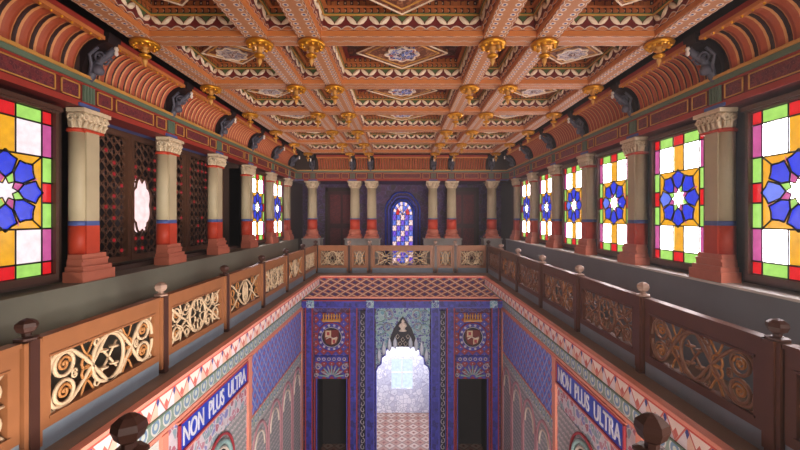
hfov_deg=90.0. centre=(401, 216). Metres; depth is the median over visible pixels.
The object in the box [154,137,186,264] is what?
pier
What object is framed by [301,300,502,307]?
trim
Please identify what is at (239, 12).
ceiling beam
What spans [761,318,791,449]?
railing post
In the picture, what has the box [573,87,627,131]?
cove
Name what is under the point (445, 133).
pendant
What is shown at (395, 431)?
floor
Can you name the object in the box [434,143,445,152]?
pendant
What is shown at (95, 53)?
bracket
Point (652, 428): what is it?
railing post
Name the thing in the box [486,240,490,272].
railing post
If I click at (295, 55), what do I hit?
coffer
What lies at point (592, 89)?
pendant
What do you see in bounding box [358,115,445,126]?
coffer
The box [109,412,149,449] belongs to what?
railing post
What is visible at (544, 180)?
window
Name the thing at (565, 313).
railing
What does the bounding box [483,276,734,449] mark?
trim
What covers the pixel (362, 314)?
strip
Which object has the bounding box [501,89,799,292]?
wall
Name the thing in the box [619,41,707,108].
cove
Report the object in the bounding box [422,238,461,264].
pedestal
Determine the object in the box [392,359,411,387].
window
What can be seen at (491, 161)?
bracket
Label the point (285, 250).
railing post
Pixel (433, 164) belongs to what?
bracket
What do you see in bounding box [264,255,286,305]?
railing
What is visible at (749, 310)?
wall
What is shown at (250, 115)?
pendant
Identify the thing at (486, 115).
pendant
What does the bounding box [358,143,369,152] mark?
pendant
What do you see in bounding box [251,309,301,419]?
panel
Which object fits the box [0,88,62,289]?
window
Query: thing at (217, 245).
pier
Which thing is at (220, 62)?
coffer
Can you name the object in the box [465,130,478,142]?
pendant
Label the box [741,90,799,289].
window
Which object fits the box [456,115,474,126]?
coffer
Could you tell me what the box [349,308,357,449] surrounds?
pilaster
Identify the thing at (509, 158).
bracket
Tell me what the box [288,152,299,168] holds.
bracket
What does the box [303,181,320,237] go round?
column
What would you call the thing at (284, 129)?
ceiling beam
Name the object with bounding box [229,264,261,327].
railing
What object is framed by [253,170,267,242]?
window
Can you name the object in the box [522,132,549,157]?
cove
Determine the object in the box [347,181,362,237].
column
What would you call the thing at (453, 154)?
pendant
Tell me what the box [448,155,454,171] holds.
bracket
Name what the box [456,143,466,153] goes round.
pendant
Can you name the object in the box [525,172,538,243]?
column
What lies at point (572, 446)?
blind arch
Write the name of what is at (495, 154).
pendant
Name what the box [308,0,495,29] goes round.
coffer
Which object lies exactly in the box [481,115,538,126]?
coffer
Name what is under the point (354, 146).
coffer
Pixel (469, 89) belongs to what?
pendant
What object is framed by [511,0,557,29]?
coffer
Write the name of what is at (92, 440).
trim
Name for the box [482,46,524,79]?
coffer
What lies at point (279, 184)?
window
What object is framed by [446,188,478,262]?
door
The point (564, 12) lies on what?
ceiling beam
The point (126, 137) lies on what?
screen
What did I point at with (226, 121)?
bracket
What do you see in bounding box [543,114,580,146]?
cove
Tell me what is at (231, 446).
blind arch
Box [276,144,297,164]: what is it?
cove
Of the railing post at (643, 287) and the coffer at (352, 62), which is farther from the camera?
the coffer at (352, 62)
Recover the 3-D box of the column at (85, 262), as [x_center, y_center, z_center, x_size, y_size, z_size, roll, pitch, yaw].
[-4.282,-0.289,5.440,0.345,2.278,0.585,0,0,0]
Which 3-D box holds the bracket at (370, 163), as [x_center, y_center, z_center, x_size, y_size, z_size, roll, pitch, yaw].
[-1.238,-2.076,15.625,0.240,0.657,0.470,0,0,0]
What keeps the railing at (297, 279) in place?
on the floor at (73, 438)
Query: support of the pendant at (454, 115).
hanging from the ceiling beam at (504, 13)
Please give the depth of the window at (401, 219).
17.97 m
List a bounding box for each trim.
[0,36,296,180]
[0,239,297,303]
[11,0,295,168]
[69,276,320,449]
[90,279,319,449]
[149,308,302,449]
[296,148,507,169]
[296,170,507,181]
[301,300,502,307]
[304,278,499,298]
[318,275,485,277]
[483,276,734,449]
[484,279,713,449]
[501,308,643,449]
[506,239,799,302]
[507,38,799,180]
[508,0,792,168]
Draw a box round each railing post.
[12,318,42,449]
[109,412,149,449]
[153,282,168,373]
[219,265,229,331]
[257,255,264,307]
[282,248,288,291]
[300,244,305,280]
[313,240,317,272]
[347,240,351,272]
[367,240,371,272]
[433,240,437,272]
[453,240,457,272]
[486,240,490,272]
[498,244,503,280]
[515,248,521,291]
[539,255,546,307]
[574,265,584,331]
[632,412,670,449]
[635,282,650,373]
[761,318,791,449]
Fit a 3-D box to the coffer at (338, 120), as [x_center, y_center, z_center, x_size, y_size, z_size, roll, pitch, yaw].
[-1.595,-2.690,10.230,0.388,0.420,1.578,0,0,0]
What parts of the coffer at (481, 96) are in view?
stepped frame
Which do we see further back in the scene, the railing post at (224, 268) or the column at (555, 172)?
the column at (555, 172)
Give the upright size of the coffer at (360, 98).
0.420 m
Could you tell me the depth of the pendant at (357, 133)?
11.11 m
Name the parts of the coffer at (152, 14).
star panel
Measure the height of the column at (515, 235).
2.278 m
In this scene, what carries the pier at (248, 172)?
on the trim at (10, 296)
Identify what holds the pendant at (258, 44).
hanging from the ceiling beam at (239, 12)
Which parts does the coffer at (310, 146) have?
stepped frame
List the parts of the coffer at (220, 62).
star panel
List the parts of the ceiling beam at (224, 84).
moulding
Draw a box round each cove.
[0,0,104,69]
[96,41,184,108]
[176,87,230,131]
[223,114,260,146]
[254,132,281,157]
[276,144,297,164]
[316,155,349,169]
[355,155,367,169]
[374,155,429,169]
[436,155,448,169]
[454,155,487,169]
[506,144,527,164]
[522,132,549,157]
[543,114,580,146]
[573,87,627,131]
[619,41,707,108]
[699,0,799,69]
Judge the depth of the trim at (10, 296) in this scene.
5.33 m
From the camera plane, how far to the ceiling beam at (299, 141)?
12.94 m
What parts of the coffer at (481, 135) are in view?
stepped frame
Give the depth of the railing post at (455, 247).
14.73 m
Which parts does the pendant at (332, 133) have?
gold dish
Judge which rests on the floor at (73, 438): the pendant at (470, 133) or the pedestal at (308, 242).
the pedestal at (308, 242)
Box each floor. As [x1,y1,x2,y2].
[44,263,759,449]
[321,413,482,449]
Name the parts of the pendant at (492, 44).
dish, gold dish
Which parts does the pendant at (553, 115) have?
gold dish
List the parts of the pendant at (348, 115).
gold dish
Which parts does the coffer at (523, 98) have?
stepped frame, star panel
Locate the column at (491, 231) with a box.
[483,181,500,237]
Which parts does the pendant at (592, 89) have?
dish, gold dish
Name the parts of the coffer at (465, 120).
stepped frame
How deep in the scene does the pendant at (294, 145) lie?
13.01 m
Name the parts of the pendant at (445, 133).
gold dish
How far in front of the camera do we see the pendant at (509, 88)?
7.32 m
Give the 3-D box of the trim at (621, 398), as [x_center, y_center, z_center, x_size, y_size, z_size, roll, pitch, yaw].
[3.334,2.780,7.850,0.932,1.320,14.700,0,0,0]
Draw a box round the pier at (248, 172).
[240,165,257,247]
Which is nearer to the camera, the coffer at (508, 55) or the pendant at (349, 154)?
the coffer at (508, 55)
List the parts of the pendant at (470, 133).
gold dish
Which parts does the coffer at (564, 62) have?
star panel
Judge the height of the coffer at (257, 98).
0.420 m
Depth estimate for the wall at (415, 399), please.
19.00 m
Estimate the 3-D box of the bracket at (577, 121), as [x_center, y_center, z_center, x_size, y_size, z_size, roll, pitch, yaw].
[4.005,-2.076,9.118,0.470,0.657,0.240,0,0,0]
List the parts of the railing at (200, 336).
handrail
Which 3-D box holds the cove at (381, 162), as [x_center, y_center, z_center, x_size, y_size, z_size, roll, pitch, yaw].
[0.000,-2.129,15.650,2.200,0.551,0.420,0,0,0]
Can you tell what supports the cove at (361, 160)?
on the trim at (302, 175)
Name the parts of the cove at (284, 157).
crest moulding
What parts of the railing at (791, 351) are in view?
handrail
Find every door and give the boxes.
[325,188,350,262]
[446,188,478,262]
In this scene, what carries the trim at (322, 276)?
attached to the floor at (73, 438)
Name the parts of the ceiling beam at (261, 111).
moulding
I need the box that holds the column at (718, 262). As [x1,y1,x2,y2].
[689,107,741,282]
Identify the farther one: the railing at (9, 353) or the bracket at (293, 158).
the bracket at (293, 158)
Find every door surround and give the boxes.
[314,356,348,449]
[455,356,489,449]
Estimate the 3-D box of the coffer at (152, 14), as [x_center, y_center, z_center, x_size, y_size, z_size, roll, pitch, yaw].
[-2.735,-2.690,4.530,1.248,0.420,1.578,0,0,0]
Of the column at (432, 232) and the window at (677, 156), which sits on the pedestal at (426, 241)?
the column at (432, 232)
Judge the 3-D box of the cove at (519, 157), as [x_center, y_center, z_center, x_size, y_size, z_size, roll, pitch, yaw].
[4.030,-2.129,13.820,0.420,0.551,1.660,0,0,0]
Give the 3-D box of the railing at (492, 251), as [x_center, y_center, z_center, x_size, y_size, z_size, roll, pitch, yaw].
[3.200,1.555,13.860,0.110,1.010,1.710,0,0,0]
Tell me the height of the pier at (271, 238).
2.278 m
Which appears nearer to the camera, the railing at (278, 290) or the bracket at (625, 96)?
the bracket at (625, 96)
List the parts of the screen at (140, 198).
bright pane, lobed frame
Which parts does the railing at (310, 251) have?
frame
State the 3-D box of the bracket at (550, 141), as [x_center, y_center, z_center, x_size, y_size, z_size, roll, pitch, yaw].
[4.005,-2.076,11.018,0.470,0.657,0.240,0,0,0]
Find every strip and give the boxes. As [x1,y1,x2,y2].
[359,311,365,449]
[440,311,445,449]
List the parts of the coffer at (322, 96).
stepped frame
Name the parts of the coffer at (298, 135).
stepped frame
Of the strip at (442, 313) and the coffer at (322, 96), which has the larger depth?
the strip at (442, 313)
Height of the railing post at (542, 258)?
1.200 m
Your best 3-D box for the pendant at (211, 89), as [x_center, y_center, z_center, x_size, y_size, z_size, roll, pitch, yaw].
[-3.520,-2.230,7.380,0.380,0.340,0.380,0,0,0]
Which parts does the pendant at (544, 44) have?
dish, gold dish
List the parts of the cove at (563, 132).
crest moulding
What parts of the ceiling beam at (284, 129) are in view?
moulding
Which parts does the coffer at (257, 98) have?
star panel, stepped frame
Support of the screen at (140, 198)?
attached to the wall at (232, 235)
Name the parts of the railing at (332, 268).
handrail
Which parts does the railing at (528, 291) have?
handrail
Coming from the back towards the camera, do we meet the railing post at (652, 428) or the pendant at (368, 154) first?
the pendant at (368, 154)
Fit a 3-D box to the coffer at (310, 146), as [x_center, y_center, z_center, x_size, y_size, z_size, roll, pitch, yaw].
[-2.735,-2.690,14.030,1.248,0.420,1.578,0,0,0]
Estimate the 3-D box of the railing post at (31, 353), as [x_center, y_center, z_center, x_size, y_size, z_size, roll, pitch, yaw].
[-3.200,1.460,3.410,0.180,1.200,0.170,0,0,0]
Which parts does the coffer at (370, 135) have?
star panel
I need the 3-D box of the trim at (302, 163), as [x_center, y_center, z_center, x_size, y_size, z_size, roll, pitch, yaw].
[0.000,-2.425,16.030,8.400,1.150,0.340,0,0,0]
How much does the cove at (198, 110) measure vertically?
0.551 m
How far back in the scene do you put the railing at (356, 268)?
14.77 m
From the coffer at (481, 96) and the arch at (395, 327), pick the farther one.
the arch at (395, 327)
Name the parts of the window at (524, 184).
stained glass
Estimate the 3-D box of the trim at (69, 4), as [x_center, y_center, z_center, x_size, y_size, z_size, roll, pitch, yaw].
[-4.350,-2.425,8.900,0.300,1.150,13.800,0,0,0]
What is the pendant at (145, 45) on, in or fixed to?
hanging from the ceiling beam at (106, 11)
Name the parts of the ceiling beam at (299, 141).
moulding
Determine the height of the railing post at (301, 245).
1.200 m
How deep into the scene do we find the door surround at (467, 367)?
15.10 m
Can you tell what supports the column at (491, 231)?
on the pedestal at (495, 242)
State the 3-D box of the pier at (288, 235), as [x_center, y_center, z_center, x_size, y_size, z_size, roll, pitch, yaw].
[-4.282,-0.289,14.940,0.345,2.278,0.585,0,0,0]
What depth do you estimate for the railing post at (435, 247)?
14.73 m
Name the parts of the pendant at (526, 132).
gold dish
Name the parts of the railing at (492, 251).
frame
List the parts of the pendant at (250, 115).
gold dish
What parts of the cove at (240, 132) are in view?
crest moulding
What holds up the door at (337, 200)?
in the wall at (384, 193)
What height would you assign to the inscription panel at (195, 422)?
0.605 m
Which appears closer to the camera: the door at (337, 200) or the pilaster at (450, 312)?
the pilaster at (450, 312)
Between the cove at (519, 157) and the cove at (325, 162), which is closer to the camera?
the cove at (519, 157)
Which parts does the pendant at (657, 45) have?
dish, gold dish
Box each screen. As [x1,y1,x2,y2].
[99,126,130,262]
[131,134,186,259]
[187,151,222,250]
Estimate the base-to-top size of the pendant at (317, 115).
0.340 m
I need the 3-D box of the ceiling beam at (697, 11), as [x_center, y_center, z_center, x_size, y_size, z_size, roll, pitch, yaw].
[3.520,-2.700,8.950,0.320,0.600,12.700,0,0,0]
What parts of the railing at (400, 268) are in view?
handrail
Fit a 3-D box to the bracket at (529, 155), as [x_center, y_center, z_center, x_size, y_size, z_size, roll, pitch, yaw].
[4.005,-2.076,12.918,0.470,0.657,0.240,0,0,0]
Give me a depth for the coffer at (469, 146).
14.77 m
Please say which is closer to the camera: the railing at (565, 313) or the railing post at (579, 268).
the railing post at (579, 268)
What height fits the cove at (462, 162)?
0.551 m
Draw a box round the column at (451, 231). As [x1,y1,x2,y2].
[444,181,459,237]
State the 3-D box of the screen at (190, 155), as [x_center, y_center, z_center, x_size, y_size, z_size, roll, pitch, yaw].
[-4.920,-0.360,10.025,0.080,2.280,1.810,0,0,0]
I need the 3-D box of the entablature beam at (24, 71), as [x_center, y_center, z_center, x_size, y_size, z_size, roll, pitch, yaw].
[-4.315,-1.646,8.935,0.410,0.415,13.870,0,0,0]
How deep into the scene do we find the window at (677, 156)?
6.28 m
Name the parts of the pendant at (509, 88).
gold dish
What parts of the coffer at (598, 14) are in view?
star panel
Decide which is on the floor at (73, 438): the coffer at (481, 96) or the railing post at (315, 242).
the railing post at (315, 242)
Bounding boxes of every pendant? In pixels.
[128,37,160,65]
[200,84,221,104]
[242,112,258,127]
[245,37,273,65]
[269,130,282,141]
[286,84,306,104]
[288,143,299,153]
[297,37,324,66]
[303,152,312,160]
[310,112,325,126]
[324,84,344,104]
[325,130,338,142]
[337,143,347,153]
[340,112,356,127]
[345,152,354,160]
[351,130,363,142]
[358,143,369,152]
[364,152,373,160]
[430,152,439,160]
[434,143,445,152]
[440,130,452,142]
[447,112,463,127]
[449,152,458,160]
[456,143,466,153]
[459,84,479,104]
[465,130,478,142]
[478,112,493,126]
[479,37,506,66]
[491,152,500,160]
[497,84,517,104]
[504,143,515,153]
[521,130,534,141]
[530,37,558,65]
[545,112,561,127]
[582,84,603,104]
[643,37,675,65]
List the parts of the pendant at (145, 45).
gold dish, dish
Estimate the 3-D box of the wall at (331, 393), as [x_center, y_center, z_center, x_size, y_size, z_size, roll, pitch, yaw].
[0.000,5.740,15.850,10.000,7.120,1.300,0,0,0]
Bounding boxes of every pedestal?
[301,238,323,265]
[344,238,381,264]
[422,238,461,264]
[480,238,502,265]
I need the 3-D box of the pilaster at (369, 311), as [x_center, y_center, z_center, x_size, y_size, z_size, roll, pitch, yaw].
[-1.200,6.360,15.095,0.310,5.880,0.170,0,0,0]
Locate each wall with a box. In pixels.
[0,88,302,292]
[0,240,297,393]
[168,368,246,449]
[303,185,500,262]
[303,299,500,449]
[377,347,428,412]
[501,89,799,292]
[506,240,799,393]
[557,368,635,449]
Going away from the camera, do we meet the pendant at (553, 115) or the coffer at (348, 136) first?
the pendant at (553, 115)
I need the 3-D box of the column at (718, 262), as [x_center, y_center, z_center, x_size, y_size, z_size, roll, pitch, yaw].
[4.282,-0.289,5.440,0.345,2.278,0.585,0,0,0]
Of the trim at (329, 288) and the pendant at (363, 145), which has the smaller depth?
the pendant at (363, 145)
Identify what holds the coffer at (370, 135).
attached to the ceiling beam at (284, 129)
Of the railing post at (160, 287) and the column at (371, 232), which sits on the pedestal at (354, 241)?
the column at (371, 232)
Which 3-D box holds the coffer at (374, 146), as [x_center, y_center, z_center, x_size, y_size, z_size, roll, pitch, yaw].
[0.000,-2.690,14.030,2.158,0.420,1.578,0,0,0]
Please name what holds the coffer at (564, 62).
attached to the ceiling beam at (564, 12)
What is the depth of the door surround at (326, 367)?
15.11 m
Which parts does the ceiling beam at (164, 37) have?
moulding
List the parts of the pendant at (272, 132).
gold dish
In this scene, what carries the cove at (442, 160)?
on the trim at (302, 175)
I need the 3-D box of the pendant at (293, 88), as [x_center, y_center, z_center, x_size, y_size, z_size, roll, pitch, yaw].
[-1.950,-2.230,7.380,0.380,0.340,0.380,0,0,0]
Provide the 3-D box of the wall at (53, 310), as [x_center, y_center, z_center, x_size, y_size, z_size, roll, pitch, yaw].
[-4.285,1.470,8.675,0.390,1.180,14.150,0,0,0]
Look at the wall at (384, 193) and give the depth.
18.00 m
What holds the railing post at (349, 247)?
on the floor at (73, 438)
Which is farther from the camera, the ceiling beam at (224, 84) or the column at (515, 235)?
the column at (515, 235)
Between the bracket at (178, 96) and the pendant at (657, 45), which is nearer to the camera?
the pendant at (657, 45)
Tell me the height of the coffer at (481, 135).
0.420 m
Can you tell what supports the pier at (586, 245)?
on the trim at (793, 296)
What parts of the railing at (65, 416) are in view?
handrail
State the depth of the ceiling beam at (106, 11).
6.02 m
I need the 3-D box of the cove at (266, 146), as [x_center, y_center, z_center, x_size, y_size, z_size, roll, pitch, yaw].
[-4.030,-2.129,11.920,0.420,0.551,1.660,0,0,0]
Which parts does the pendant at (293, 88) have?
gold dish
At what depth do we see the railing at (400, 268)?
14.77 m
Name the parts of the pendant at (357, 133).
gold dish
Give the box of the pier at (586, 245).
[574,154,596,254]
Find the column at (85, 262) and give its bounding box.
[62,107,114,282]
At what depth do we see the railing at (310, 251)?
13.95 m
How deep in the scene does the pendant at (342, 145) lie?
13.00 m
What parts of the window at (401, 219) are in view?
stained glass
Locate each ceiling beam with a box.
[71,0,313,153]
[149,30,654,45]
[213,0,353,152]
[216,80,587,88]
[255,108,548,114]
[276,0,372,152]
[280,127,523,131]
[298,140,505,143]
[311,150,492,152]
[431,0,527,152]
[450,0,590,152]
[490,0,732,153]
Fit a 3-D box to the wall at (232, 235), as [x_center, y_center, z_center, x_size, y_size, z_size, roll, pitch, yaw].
[-4.840,-0.470,7.700,1.020,5.060,21.400,0,0,0]
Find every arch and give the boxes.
[211,431,234,449]
[375,308,430,449]
[569,431,592,449]
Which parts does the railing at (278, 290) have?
handrail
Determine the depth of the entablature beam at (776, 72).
5.71 m
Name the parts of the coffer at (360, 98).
star panel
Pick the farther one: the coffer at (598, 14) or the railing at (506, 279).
the railing at (506, 279)
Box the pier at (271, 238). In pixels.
[265,172,278,243]
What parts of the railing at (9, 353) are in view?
handrail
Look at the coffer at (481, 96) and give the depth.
8.91 m
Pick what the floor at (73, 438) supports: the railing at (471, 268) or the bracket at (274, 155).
the railing at (471, 268)
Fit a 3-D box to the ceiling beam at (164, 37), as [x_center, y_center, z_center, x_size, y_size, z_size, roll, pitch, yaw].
[0.000,-2.702,5.480,6.718,0.596,0.320,0,0,0]
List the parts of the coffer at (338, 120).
stepped frame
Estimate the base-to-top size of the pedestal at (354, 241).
1.210 m
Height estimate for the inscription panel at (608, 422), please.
0.605 m
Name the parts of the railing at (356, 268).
handrail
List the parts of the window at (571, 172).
stained glass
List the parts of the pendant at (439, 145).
gold dish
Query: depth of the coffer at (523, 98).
9.05 m
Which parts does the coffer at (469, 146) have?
stepped frame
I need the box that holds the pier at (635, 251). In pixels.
[617,137,649,264]
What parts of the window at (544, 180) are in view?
stained glass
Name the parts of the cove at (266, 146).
crest moulding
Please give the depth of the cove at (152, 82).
6.18 m
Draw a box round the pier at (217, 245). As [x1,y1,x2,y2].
[206,154,229,254]
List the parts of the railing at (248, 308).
handrail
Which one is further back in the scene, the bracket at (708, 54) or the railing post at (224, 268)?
the railing post at (224, 268)
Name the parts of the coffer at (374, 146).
stepped frame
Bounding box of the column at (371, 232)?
[364,181,378,237]
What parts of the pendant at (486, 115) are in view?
gold dish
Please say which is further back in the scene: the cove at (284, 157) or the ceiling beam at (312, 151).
the ceiling beam at (312, 151)
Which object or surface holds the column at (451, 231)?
on the pedestal at (426, 241)
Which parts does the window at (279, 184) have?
stained glass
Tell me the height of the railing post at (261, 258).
1.200 m
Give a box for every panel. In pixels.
[176,359,248,449]
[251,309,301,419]
[502,309,552,419]
[555,359,627,449]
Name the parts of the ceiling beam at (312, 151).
moulding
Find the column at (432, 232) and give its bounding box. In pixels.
[425,181,440,237]
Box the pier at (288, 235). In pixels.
[283,178,293,239]
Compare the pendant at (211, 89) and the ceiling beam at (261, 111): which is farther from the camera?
the ceiling beam at (261, 111)
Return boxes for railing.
[0,344,21,449]
[38,298,160,449]
[168,276,224,367]
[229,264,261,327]
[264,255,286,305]
[289,250,303,289]
[305,246,316,278]
[318,245,346,272]
[352,245,366,272]
[372,245,432,272]
[438,245,452,272]
[458,245,485,272]
[487,246,498,278]
[500,250,514,289]
[517,255,539,305]
[542,264,574,327]
[579,276,635,367]
[643,298,765,449]
[782,344,799,449]
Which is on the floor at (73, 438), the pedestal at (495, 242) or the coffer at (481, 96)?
the pedestal at (495, 242)
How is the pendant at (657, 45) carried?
hanging from the ceiling beam at (697, 11)
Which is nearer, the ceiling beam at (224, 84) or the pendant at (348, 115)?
the ceiling beam at (224, 84)
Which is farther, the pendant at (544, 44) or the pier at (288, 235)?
the pier at (288, 235)
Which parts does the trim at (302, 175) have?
inlay panel, gilt moulding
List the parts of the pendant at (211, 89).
gold dish, dish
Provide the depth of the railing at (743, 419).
4.14 m
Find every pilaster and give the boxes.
[305,308,312,449]
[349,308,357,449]
[366,308,373,449]
[431,308,438,449]
[446,308,454,449]
[491,308,498,449]
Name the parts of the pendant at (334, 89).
gold dish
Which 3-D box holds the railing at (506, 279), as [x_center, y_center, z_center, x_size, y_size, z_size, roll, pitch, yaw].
[3.200,1.555,11.960,0.110,1.010,1.710,0,0,0]
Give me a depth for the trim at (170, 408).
6.82 m
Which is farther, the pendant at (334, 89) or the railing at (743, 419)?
the pendant at (334, 89)
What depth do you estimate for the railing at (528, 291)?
10.02 m
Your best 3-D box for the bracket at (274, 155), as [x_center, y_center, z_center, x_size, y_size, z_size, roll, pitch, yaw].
[-4.005,-2.076,12.922,0.470,0.657,0.240,0,0,0]
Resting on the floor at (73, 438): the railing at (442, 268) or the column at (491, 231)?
the railing at (442, 268)
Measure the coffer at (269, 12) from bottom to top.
0.420 m
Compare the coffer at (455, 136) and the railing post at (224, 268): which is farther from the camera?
the coffer at (455, 136)
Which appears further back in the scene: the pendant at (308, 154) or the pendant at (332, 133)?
the pendant at (308, 154)
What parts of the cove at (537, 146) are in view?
crest moulding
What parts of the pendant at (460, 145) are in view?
gold dish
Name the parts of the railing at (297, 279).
handrail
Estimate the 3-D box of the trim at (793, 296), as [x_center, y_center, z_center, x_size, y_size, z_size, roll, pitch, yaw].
[4.282,0.865,8.675,0.415,0.030,14.150,0,0,0]
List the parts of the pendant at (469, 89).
gold dish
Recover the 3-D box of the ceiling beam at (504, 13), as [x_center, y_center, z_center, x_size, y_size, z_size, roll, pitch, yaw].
[1.240,-2.700,8.950,0.320,0.600,12.700,0,0,0]
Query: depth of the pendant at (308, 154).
14.92 m
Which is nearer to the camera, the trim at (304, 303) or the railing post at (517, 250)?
the railing post at (517, 250)
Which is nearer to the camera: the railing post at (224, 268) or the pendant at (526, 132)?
the railing post at (224, 268)
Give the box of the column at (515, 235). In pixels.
[510,178,520,239]
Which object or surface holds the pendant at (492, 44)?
hanging from the ceiling beam at (504, 13)
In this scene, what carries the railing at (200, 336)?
on the floor at (73, 438)
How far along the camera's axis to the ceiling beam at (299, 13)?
5.94 m
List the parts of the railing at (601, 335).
handrail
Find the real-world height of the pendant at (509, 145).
0.340 m
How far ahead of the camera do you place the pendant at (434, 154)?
14.92 m
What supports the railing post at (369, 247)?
on the floor at (73, 438)
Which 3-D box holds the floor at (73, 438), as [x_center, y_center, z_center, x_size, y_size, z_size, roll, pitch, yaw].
[0.000,2.087,10.000,10.060,0.055,16.800,0,0,0]
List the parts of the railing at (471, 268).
handrail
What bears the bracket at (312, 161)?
attached to the wall at (232, 235)
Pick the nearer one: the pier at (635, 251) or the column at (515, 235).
the pier at (635, 251)
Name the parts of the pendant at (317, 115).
gold dish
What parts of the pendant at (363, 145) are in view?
gold dish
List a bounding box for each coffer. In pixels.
[109,0,237,29]
[171,46,281,79]
[229,89,305,107]
[246,0,292,29]
[265,115,322,126]
[279,46,321,79]
[288,132,333,139]
[304,144,341,149]
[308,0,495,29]
[310,89,337,107]
[328,46,475,79]
[329,115,347,126]
[341,132,356,139]
[347,89,456,107]
[350,144,361,149]
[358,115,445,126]
[365,132,438,139]
[370,144,433,149]
[442,144,453,149]
[447,132,462,139]
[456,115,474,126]
[462,144,499,149]
[466,89,493,107]
[470,132,515,139]
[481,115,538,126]
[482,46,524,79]
[498,89,574,107]
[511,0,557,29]
[522,46,632,79]
[566,0,694,29]
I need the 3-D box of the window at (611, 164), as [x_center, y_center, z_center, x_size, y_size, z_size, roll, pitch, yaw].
[4.360,-0.290,8.150,0.240,2.140,1.320,0,0,0]
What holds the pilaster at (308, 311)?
attached to the wall at (331, 393)
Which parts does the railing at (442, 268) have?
handrail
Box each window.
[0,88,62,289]
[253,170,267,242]
[274,177,284,238]
[385,192,420,262]
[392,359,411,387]
[519,177,529,238]
[536,170,550,242]
[560,161,581,247]
[595,147,626,255]
[647,123,704,268]
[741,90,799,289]
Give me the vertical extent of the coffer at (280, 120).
0.420 m
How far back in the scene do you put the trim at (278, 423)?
11.94 m
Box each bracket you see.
[80,32,120,85]
[166,82,193,117]
[216,110,236,137]
[248,129,264,151]
[271,142,284,159]
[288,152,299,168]
[309,155,315,170]
[349,155,355,171]
[367,156,373,171]
[430,156,436,171]
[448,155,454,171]
[488,155,494,171]
[504,152,515,168]
[519,142,532,159]
[539,129,555,151]
[567,110,587,137]
[610,82,637,117]
[683,32,723,81]
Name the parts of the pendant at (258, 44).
gold dish, dish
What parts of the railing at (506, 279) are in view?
handrail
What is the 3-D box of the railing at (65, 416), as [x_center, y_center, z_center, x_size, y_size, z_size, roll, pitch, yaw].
[-3.200,1.555,4.360,0.110,1.010,1.710,0,0,0]
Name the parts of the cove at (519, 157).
crest moulding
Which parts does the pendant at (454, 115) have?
gold dish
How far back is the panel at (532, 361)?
11.72 m
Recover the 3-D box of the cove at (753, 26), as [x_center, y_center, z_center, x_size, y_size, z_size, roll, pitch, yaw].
[4.030,-2.129,4.320,0.420,0.551,1.660,0,0,0]
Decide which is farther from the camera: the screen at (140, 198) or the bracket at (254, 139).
the bracket at (254, 139)
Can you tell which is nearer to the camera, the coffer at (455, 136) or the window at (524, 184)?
the coffer at (455, 136)
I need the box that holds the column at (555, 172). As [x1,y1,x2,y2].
[546,165,562,247]
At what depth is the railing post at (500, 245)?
12.86 m
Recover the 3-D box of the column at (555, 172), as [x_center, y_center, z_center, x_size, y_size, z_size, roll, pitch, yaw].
[4.282,-0.289,11.140,0.345,2.278,0.585,0,0,0]
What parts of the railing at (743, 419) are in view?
handrail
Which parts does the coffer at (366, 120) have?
star panel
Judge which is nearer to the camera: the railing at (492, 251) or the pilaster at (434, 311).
the railing at (492, 251)
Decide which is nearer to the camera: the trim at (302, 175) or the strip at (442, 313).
the strip at (442, 313)
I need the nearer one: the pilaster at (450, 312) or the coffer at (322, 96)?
the coffer at (322, 96)
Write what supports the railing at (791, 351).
on the floor at (73, 438)
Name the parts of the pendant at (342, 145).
gold dish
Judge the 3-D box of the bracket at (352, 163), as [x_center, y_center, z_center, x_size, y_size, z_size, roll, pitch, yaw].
[-1.948,-2.076,15.625,0.240,0.657,0.470,0,0,0]
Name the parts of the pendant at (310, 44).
gold dish, dish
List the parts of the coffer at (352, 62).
star panel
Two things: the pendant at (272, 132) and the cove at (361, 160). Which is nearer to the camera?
the pendant at (272, 132)
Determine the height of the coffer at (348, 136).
0.420 m
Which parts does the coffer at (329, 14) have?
star panel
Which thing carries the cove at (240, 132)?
attached to the wall at (232, 235)
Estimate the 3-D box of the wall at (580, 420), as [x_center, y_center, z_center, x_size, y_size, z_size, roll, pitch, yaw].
[3.950,5.740,8.000,0.300,7.120,15.000,0,0,0]
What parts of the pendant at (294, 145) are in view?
gold dish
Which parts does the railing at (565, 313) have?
handrail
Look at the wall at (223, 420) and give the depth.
8.20 m
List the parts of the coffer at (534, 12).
stepped frame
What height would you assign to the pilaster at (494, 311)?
5.880 m
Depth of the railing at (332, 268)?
14.78 m
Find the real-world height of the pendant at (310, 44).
0.340 m
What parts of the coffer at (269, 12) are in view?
stepped frame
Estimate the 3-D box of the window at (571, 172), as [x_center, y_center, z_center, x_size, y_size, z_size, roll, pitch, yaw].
[4.360,-0.290,10.050,0.240,2.140,1.320,0,0,0]
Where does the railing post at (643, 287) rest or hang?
on the floor at (73, 438)
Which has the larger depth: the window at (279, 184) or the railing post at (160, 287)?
the window at (279, 184)
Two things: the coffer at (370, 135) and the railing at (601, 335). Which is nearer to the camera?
the railing at (601, 335)
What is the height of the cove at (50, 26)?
0.551 m
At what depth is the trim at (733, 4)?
6.10 m
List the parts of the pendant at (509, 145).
gold dish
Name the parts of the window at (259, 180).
stained glass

